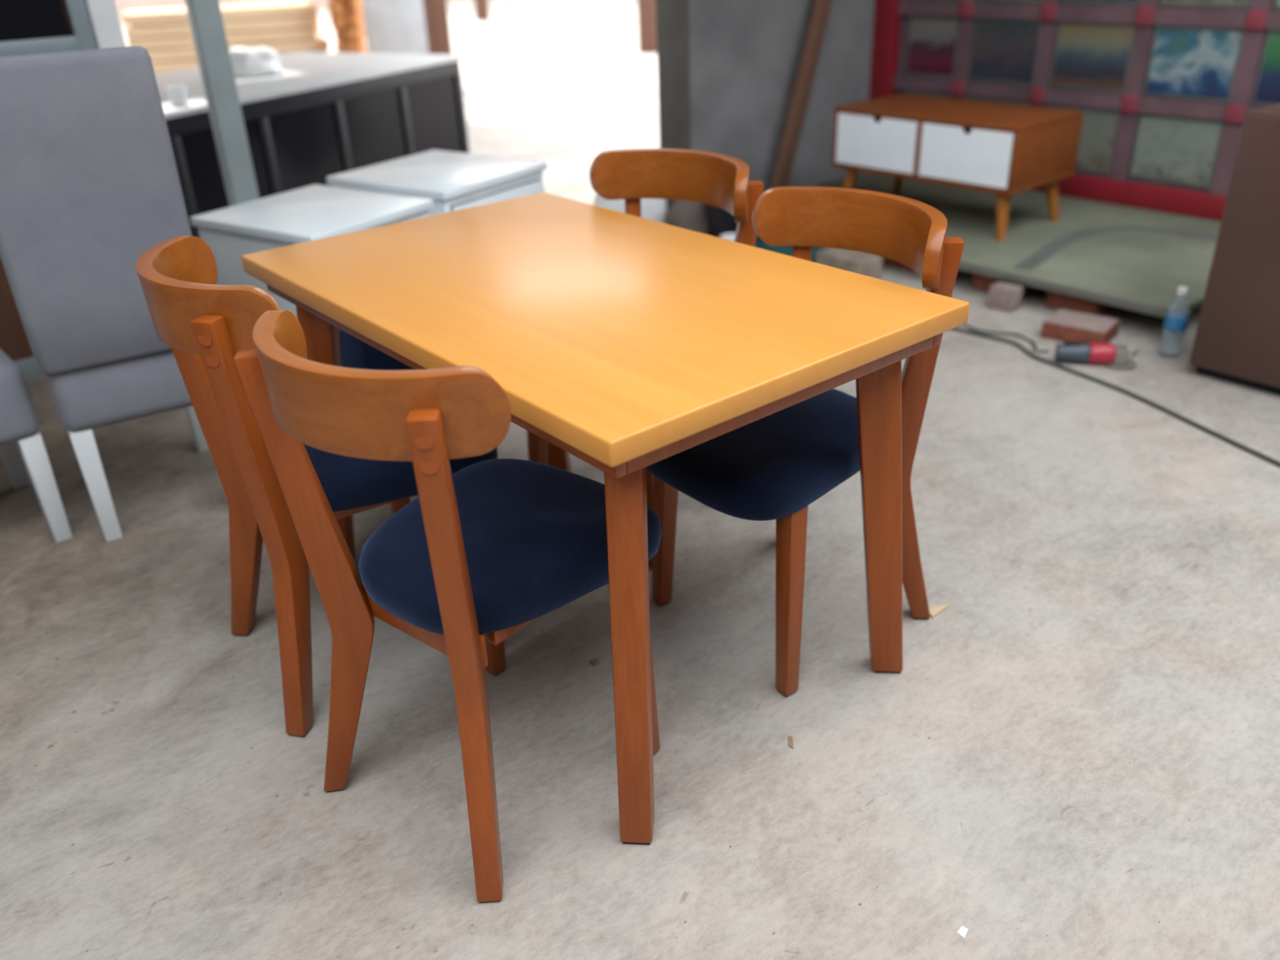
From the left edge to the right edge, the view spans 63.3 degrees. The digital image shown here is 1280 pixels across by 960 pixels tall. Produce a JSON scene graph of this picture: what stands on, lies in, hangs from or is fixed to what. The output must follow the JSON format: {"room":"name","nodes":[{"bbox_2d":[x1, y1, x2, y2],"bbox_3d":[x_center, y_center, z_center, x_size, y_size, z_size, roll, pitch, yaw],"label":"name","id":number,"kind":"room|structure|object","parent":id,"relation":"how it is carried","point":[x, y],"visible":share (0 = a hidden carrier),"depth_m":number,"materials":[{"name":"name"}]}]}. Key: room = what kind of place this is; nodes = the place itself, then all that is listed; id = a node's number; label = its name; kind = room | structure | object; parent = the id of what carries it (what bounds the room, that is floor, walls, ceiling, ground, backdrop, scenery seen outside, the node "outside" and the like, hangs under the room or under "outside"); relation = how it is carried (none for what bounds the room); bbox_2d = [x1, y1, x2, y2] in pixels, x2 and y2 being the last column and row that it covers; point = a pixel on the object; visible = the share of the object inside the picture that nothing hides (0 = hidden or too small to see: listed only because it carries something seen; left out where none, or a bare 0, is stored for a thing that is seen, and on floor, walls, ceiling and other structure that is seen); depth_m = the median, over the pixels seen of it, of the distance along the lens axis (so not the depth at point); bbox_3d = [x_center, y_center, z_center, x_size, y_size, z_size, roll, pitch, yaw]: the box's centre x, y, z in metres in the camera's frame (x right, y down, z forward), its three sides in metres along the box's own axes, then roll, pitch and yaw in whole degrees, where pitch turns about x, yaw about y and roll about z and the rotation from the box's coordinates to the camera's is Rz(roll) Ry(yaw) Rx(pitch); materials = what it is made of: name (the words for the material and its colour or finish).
{"room":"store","nodes":[
{"label":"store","id":0,"kind":"room"},
{"bbox_2d":[115,0,473,15],"bbox_3d":[-0.265,-14.403,21.915,42.000,7.500,0.405,-4,28,-3],"label":"wall","id":1,"kind":"structure","parent":0,"point":[122,6],"depth_m":22.88,"materials":[{"name":"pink paint"}]},
{"bbox_2d":[0,0,1279,959],"bbox_3d":[-2.336,-6.732,15.629,44.000,0.001,54.000,-23,34,-34],"label":"floor","id":2,"kind":"structure","parent":0,"point":[860,798],"depth_m":1.95,"materials":[{"name":"concrete"}]},
{"bbox_2d":[0,348,72,542],"bbox_3d":[-1.734,-0.371,2.419,0.390,1.124,0.516,-24,35,-35],"label":"upholstered chair","id":3,"kind":"object","parent":2,"relation":"on","point":[20,435],"visible":1,"depth_m":2.49,"materials":[{"name":"grey fabric"}]},
{"bbox_2d":[0,0,126,380],"bbox_3d":[-2.463,-1.209,3.222,1.560,1.900,0.515,-23,34,-34],"label":"glass showcase","id":4,"kind":"object","parent":2,"relation":"on","point":[27,27],"visible":0.12,"depth_m":3.34,"materials":[{"name":"grey metal"}]},
{"bbox_2d":[0,45,227,542],"bbox_3d":[-1.313,-0.463,2.560,0.390,1.124,0.516,-18,32,-27],"label":"upholstered chair","id":5,"kind":"object","parent":2,"relation":"on","point":[90,184],"visible":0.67,"depth_m":2.28,"materials":[{"name":"grey fabric"}]},
{"bbox_2d":[184,0,259,206],"bbox_3d":[-1.476,-2.036,3.223,0.090,3.290,0.080,-23,34,-34],"label":"support post","id":6,"kind":"object","parent":2,"relation":"on","point":[205,16],"visible":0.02,"depth_m":3.57,"materials":[{"name":"grey metal"}]},
{"bbox_2d":[120,0,329,73],"bbox_3d":[-3.579,-3.707,9.146,1.613,0.829,0.676,-11,29,-17],"label":"bench","id":7,"kind":"object","parent":2,"relation":"on","point":[286,27],"visible":0.38,"depth_m":8.77,"materials":[{"name":"beige wood"}]},
{"bbox_2d":[190,184,433,317],"bbox_3d":[-0.966,-0.551,3.260,0.542,0.600,0.484,15,33,29],"label":"base cabinet","id":8,"kind":"object","parent":2,"relation":"on","point":[313,212],"visible":0.22,"depth_m":3.06,"materials":[{"name":"metal"}]},
{"bbox_2d":[155,51,469,238],"bbox_3d":[-1.883,-1.599,5.139,1.170,0.750,1.970,12,31,24],"label":"counter","id":9,"kind":"object","parent":2,"relation":"on","point":[326,114],"depth_m":4.81,"materials":[{"name":"black"}]},
{"bbox_2d":[165,84,187,106],"bbox_3d":[-1.828,-1.521,4.109,0.076,0.072,0.076,-23,34,-34],"label":"cup","id":10,"kind":"object","parent":9,"relation":"on","point":[177,94],"visible":1,"depth_m":4.09,"materials":[{"name":"white plastic"}]},
{"bbox_2d":[229,45,282,78],"bbox_3d":[-1.854,-2.002,4.955,0.284,0.130,0.241,-23,34,-34],"label":"plastic bag","id":11,"kind":"object","parent":9,"relation":"on","point":[260,61],"visible":0.8,"depth_m":4.88,"materials":[{"name":"white plastic"}]},
{"bbox_2d":[155,51,464,119],"bbox_3d":[-1.895,-1.919,4.969,1.170,0.025,1.970,12,31,24],"label":"countertop","id":12,"kind":"structure","parent":9,"relation":"on","point":[302,71],"depth_m":4.95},
{"bbox_2d":[135,235,497,737],"bbox_3d":[-0.572,-0.039,2.006,0.541,0.846,0.464,-19,32,-29],"label":"dining chair","id":13,"kind":"object","parent":2,"relation":"on","point":[205,323],"visible":0.62,"depth_m":1.85,"materials":[{"name":"brown wood"}]},
{"bbox_2d":[327,0,368,53],"bbox_3d":[-2.494,-3.789,8.960,0.212,1.072,0.364,-2,28,0],"label":"stack","id":14,"kind":"object","parent":2,"relation":"on","point":[349,33],"visible":0.5,"depth_m":8.82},
{"bbox_2d":[339,328,414,370],"bbox_3d":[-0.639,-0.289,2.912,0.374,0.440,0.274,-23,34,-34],"label":"dining chair","id":15,"kind":"object","parent":2,"relation":"on","point":[356,353],"visible":0.02,"depth_m":2.69,"materials":[{"name":"blue fabric"}]},
{"bbox_2d":[361,0,428,53],"bbox_3d":[-2.232,-4.293,9.340,0.540,1.592,0.230,-7,28,-9],"label":"metal sheet","id":16,"kind":"object","parent":2,"relation":"on","point":[391,26],"visible":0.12,"depth_m":9.39,"materials":[{"name":"grey metal"}]},
{"bbox_2d":[326,149,547,216],"bbox_3d":[-0.678,-0.806,3.719,0.562,0.600,0.524,16,33,30],"label":"base cabinet","id":17,"kind":"object","parent":2,"relation":"on","point":[454,180],"visible":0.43,"depth_m":3.50,"materials":[{"name":"metal"}]},
{"bbox_2d":[422,0,453,54],"bbox_3d":[-1.960,-4.905,9.605,0.180,2.400,0.180,-23,34,-34],"label":"timber post","id":18,"kind":"object","parent":2,"relation":"on","point":[435,11],"visible":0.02,"depth_m":9.85,"materials":[{"name":"brown wood"}]},
{"bbox_2d":[233,310,661,902],"bbox_3d":[-0.254,0.126,1.671,0.464,0.846,0.541,19,35,34],"label":"dining chair","id":19,"kind":"object","parent":2,"relation":"on","point":[484,550],"visible":0.94,"depth_m":1.53,"materials":[{"name":"brown wood"}]},
{"bbox_2d":[473,0,489,21],"bbox_3d":[-2.732,-8.927,17.230,0.180,2.400,0.180,-23,34,-34],"label":"timber post","id":20,"kind":"object","parent":2,"relation":"on","point":[481,6],"visible":1,"depth_m":17.66,"materials":[{"name":"brown wood"}]},
{"bbox_2d":[590,657,599,665],"bbox_3d":[-0.092,0.365,2.101,0.015,0.009,0.015,-24,35,-35],"label":"pebble","id":21,"kind":"object","parent":2,"relation":"on","point":[593,661],"visible":1,"depth_m":2.10,"materials":[{"name":"grey stone"}]},
{"bbox_2d":[240,192,969,844],"bbox_3d":[-0.123,-0.043,2.082,0.756,0.750,1.209,-23,34,-34],"label":"dining table","id":22,"kind":"object","parent":2,"relation":"on","point":[626,344],"visible":0.9,"depth_m":1.71,"materials":[{"name":"brown wood"}]},
{"bbox_2d":[593,193,666,223],"bbox_3d":[-0.058,-1.329,4.952,0.403,0.323,0.369,1,28,6],"label":"sack","id":23,"kind":"object","parent":2,"relation":"on","point":[653,209],"visible":0.13,"depth_m":4.86,"materials":[{"name":"plastic"}]},
{"bbox_2d":[0,389,1261,959],"bbox_3d":[0.072,0.364,2.098,3.243,0.003,2.098,-23,34,-34],"label":"floor grit","id":24,"kind":"structure","parent":2,"relation":"on","point":[46,632],"depth_m":1.90,"materials":[{"name":"grey gravel"}]},
{"bbox_2d":[526,147,764,568],"bbox_3d":[-0.016,-0.292,2.440,0.464,0.846,0.541,21,36,37],"label":"dining chair","id":25,"kind":"object","parent":2,"relation":"on","point":[720,180],"visible":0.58,"depth_m":2.45,"materials":[{"name":"brown wood"}]},
{"bbox_2d":[636,0,657,53],"bbox_3d":[0.066,-6.133,11.766,0.180,2.400,0.180,-23,34,-34],"label":"timber post","id":26,"kind":"object","parent":2,"relation":"on","point":[646,14],"visible":0.8,"depth_m":12.13,"materials":[{"name":"brown wood"}]},
{"bbox_2d":[664,200,712,235],"bbox_3d":[0.266,-1.235,4.835,0.313,0.244,0.217,-23,34,-34],"label":"sack","id":27,"kind":"object","parent":2,"relation":"on","point":[691,215],"visible":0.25,"depth_m":4.75,"materials":[{"name":"grey fabric"}]},
{"bbox_2d":[720,233,735,241],"bbox_3d":[0.394,-0.979,4.461,0.104,0.135,0.104,-23,34,-34],"label":"paint can","id":28,"kind":"object","parent":2,"relation":"on","point":[731,237],"visible":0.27,"depth_m":4.44,"materials":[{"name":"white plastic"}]},
{"bbox_2d":[707,177,751,237],"bbox_3d":[0.424,-1.210,4.681,0.250,0.334,0.250,-23,34,-34],"label":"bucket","id":29,"kind":"object","parent":2,"relation":"on","point":[722,222],"visible":0.11,"depth_m":4.62,"materials":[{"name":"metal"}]},
{"bbox_2d":[787,735,793,749],"bbox_3d":[0.272,0.473,1.877,0.009,0.005,0.035,0,28,5],"label":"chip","id":30,"kind":"object","parent":2,"relation":"on","point":[789,738],"visible":1,"depth_m":1.88,"materials":[{"name":"beige wood"}]},
{"bbox_2d":[755,235,829,262],"bbox_3d":[0.651,-1.026,4.475,0.324,0.187,0.184,19,35,34],"label":"toolbox","id":31,"kind":"object","parent":2,"relation":"on","point":[787,251],"visible":0.05,"depth_m":4.42,"materials":[{"name":"teal plastic"}]},
{"bbox_2d":[770,0,832,188],"bbox_3d":[0.870,-2.234,5.042,0.733,1.764,0.024,-26,36,-37],"label":"plank","id":32,"kind":"object","parent":2,"relation":"on","point":[821,8],"visible":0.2,"depth_m":5.11,"materials":[{"name":"brown wood"}]},
{"bbox_2d":[645,186,964,697],"bbox_3d":[0.281,-0.085,2.030,0.541,0.846,0.464,-21,33,-31],"label":"dining chair","id":33,"kind":"object","parent":2,"relation":"on","point":[773,466],"visible":0.79,"depth_m":1.93,"materials":[{"name":"brown wood"}]},
{"bbox_2d":[815,248,882,279],"bbox_3d":[0.860,-0.886,4.288,0.140,0.100,0.240,-23,34,-34],"label":"concrete block","id":34,"kind":"object","parent":2,"relation":"on","point":[858,262],"visible":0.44,"depth_m":4.22,"materials":[{"name":"grey concrete"}]},
{"bbox_2d":[928,604,948,619],"bbox_3d":[0.632,0.275,2.217,0.065,0.009,0.027,-23,34,-34],"label":"chip","id":35,"kind":"object","parent":2,"relation":"on","point":[935,611],"visible":0.82,"depth_m":2.21,"materials":[{"name":"beige wood"}]},
{"bbox_2d":[956,925,968,939],"bbox_3d":[0.472,0.658,1.514,0.014,0.003,0.019,23,37,39],"label":"flake","id":36,"kind":"object","parent":2,"relation":"on","point":[962,931],"visible":1,"depth_m":1.51,"materials":[{"name":"white paper"}]},
{"bbox_2d":[987,281,1022,312],"bbox_3d":[1.367,-0.684,3.886,0.100,0.085,0.070,23,37,39],"label":"brick","id":37,"kind":"object","parent":2,"relation":"on","point":[1002,296],"visible":1,"depth_m":3.86,"materials":[{"name":"grey brick"}]},
{"bbox_2d":[963,323,1048,352],"bbox_3d":[1.253,-0.539,3.674,0.099,0.038,0.590,-14,30,-21],"label":"cord","id":38,"kind":"object","parent":2,"relation":"on","point":[965,324],"visible":0.84,"depth_m":3.65,"materials":[{"name":"grey rubber"}]},
{"bbox_2d":[812,172,1221,317],"bbox_3d":[1.601,-1.093,4.602,1.312,0.120,2.160,-23,34,-34],"label":"platform","id":39,"kind":"object","parent":2,"relation":"on","point":[1135,270],"visible":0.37,"depth_m":4.15,"materials":[{"name":"concrete"}]},
{"bbox_2d":[831,93,1084,241],"bbox_3d":[1.365,-1.399,4.582,0.504,0.455,0.910,-24,35,-35],"label":"tv console","id":40,"kind":"object","parent":39,"relation":"on","point":[1005,150],"visible":0.97,"depth_m":4.33,"materials":[{"name":"brown wood"}]},
{"bbox_2d":[868,0,1279,221],"bbox_3d":[2.355,-2.058,4.102,0.095,2.000,3.480,-23,34,-34],"label":"screen","id":41,"kind":"object","parent":39,"relation":"on","point":[1165,90],"visible":0.85,"depth_m":4.63,"materials":[{"name":"red paint"}]},
{"bbox_2d":[906,92,950,97],"bbox_3d":[1.489,-1.877,5.419,0.002,0.251,0.272,-23,34,-34],"label":"picture","id":42,"kind":"object","parent":41,"relation":"attached to","point":[947,95],"depth_m":5.33},
{"bbox_2d":[907,17,957,75],"bbox_3d":[1.477,-2.191,5.253,0.002,0.256,0.272,-23,34,-34],"label":"picture","id":43,"kind":"object","parent":41,"relation":"attached to","point":[932,42],"depth_m":5.25},
{"bbox_2d":[968,98,1026,105],"bbox_3d":[1.752,-1.738,5.138,0.002,0.251,0.332,-23,34,-34],"label":"picture","id":44,"kind":"object","parent":41,"relation":"attached to","point":[1014,101],"depth_m":5.04},
{"bbox_2d":[970,21,1039,82],"bbox_3d":[1.740,-2.051,4.971,0.002,0.256,0.332,-23,34,-34],"label":"picture","id":45,"kind":"object","parent":41,"relation":"attached to","point":[1002,51],"depth_m":4.97,"materials":[{"name":"paper"}]},
{"bbox_2d":[1048,106,1118,171],"bbox_3d":[2.038,-1.587,4.832,0.002,0.251,0.342,-23,34,-34],"label":"picture","id":46,"kind":"object","parent":41,"relation":"attached to","point":[1100,128],"depth_m":4.76},
{"bbox_2d":[1052,24,1133,89],"bbox_3d":[2.026,-1.900,4.665,0.002,0.256,0.342,-23,34,-34],"label":"picture","id":47,"kind":"object","parent":41,"relation":"attached to","point":[1085,56],"depth_m":4.66},
{"bbox_2d":[1063,0,1137,2],"bbox_3d":[2.014,-2.213,4.499,0.002,0.256,0.342,-23,34,-34],"label":"picture","id":48,"kind":"object","parent":41,"relation":"attached to","point":[1064,1],"depth_m":4.56},
{"bbox_2d":[1131,116,1221,186],"bbox_3d":[2.327,-1.433,4.523,0.002,0.251,0.342,-23,34,-34],"label":"picture","id":49,"kind":"object","parent":41,"relation":"attached to","point":[1174,151],"depth_m":4.52},
{"bbox_2d":[1146,28,1241,98],"bbox_3d":[2.315,-1.747,4.356,0.002,0.256,0.342,-23,34,-34],"label":"picture","id":50,"kind":"object","parent":41,"relation":"attached to","point":[1181,63],"depth_m":4.35},
{"bbox_2d":[1162,0,1248,5],"bbox_3d":[2.303,-2.060,4.190,0.002,0.256,0.342,-23,34,-34],"label":"picture","id":51,"kind":"object","parent":41,"relation":"attached to","point":[1165,2],"depth_m":4.24},
{"bbox_2d":[1254,33,1279,103],"bbox_3d":[2.604,-1.594,4.047,0.002,0.256,0.342,-23,34,-34],"label":"picture","id":52,"kind":"object","parent":41,"relation":"attached to","point":[1267,69],"depth_m":4.15},
{"bbox_2d":[1012,225,1217,270],"bbox_3d":[1.857,-0.960,4.201,1.023,0.002,0.395,-11,29,-15],"label":"strap","id":53,"kind":"object","parent":39,"relation":"on","point":[1046,252],"visible":0.91,"depth_m":4.25,"materials":[{"name":"grey fabric"}]},
{"bbox_2d":[1040,308,1119,344],"bbox_3d":[1.527,-0.526,3.605,0.210,0.060,0.160,20,35,35],"label":"brick","id":54,"kind":"object","parent":2,"relation":"on","point":[1064,325],"visible":0.92,"depth_m":3.57,"materials":[{"name":"brick"}]},
{"bbox_2d":[1054,342,1137,369],"bbox_3d":[1.486,-0.411,3.379,0.250,0.068,0.100,5,29,12],"label":"grinder","id":55,"kind":"object","parent":2,"relation":"on","point":[1113,356],"visible":1,"depth_m":3.36,"materials":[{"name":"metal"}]},
{"bbox_2d":[951,327,1279,466],"bbox_3d":[1.641,-0.096,2.838,0.097,0.012,2.282,-15,30,-22],"label":"cable","id":56,"kind":"object","parent":2,"relation":"on","point":[1022,348],"visible":0.95,"depth_m":3.15,"materials":[{"name":"black rubber"}]},
{"bbox_2d":[1119,343,1137,358],"bbox_3d":[1.608,-0.432,3.449,0.100,0.035,0.072,-23,34,-34],"label":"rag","id":57,"kind":"object","parent":2,"relation":"on","point":[1133,349],"visible":0.41,"depth_m":3.43,"materials":[{"name":"beige fabric"}]},
{"bbox_2d":[1159,286,1189,357],"bbox_3d":[1.748,-0.516,3.387,0.068,0.231,0.068,-23,34,-34],"label":"water bottle","id":58,"kind":"object","parent":2,"relation":"on","point":[1176,318],"visible":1,"depth_m":3.37,"materials":[{"name":"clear plastic"}]},
{"bbox_2d":[1188,102,1279,395],"bbox_3d":[2.250,-0.569,2.855,0.468,0.790,1.120,-23,34,-34],"label":"base cabinet","id":59,"kind":"object","parent":2,"relation":"on","point":[1237,340],"visible":1,"depth_m":3.05,"materials":[{"name":"laminate"}]},
{"bbox_2d":[688,0,875,193],"bbox_3d":[0.686,-2.933,4.742,1.430,3.300,0.140,-23,34,-34],"label":"wall partition","id":60,"kind":"structure","parent":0,"point":[745,55],"depth_m":5.08,"materials":[{"name":"grey concrete"}]},
{"bbox_2d":[655,0,690,211],"bbox_3d":[0.121,-2.694,4.333,0.045,3.300,0.180,-23,34,-34],"label":"pillar","id":61,"kind":"structure","parent":60,"relation":"attached to","point":[672,15],"depth_m":4.75,"materials":[{"name":"grey concrete"}]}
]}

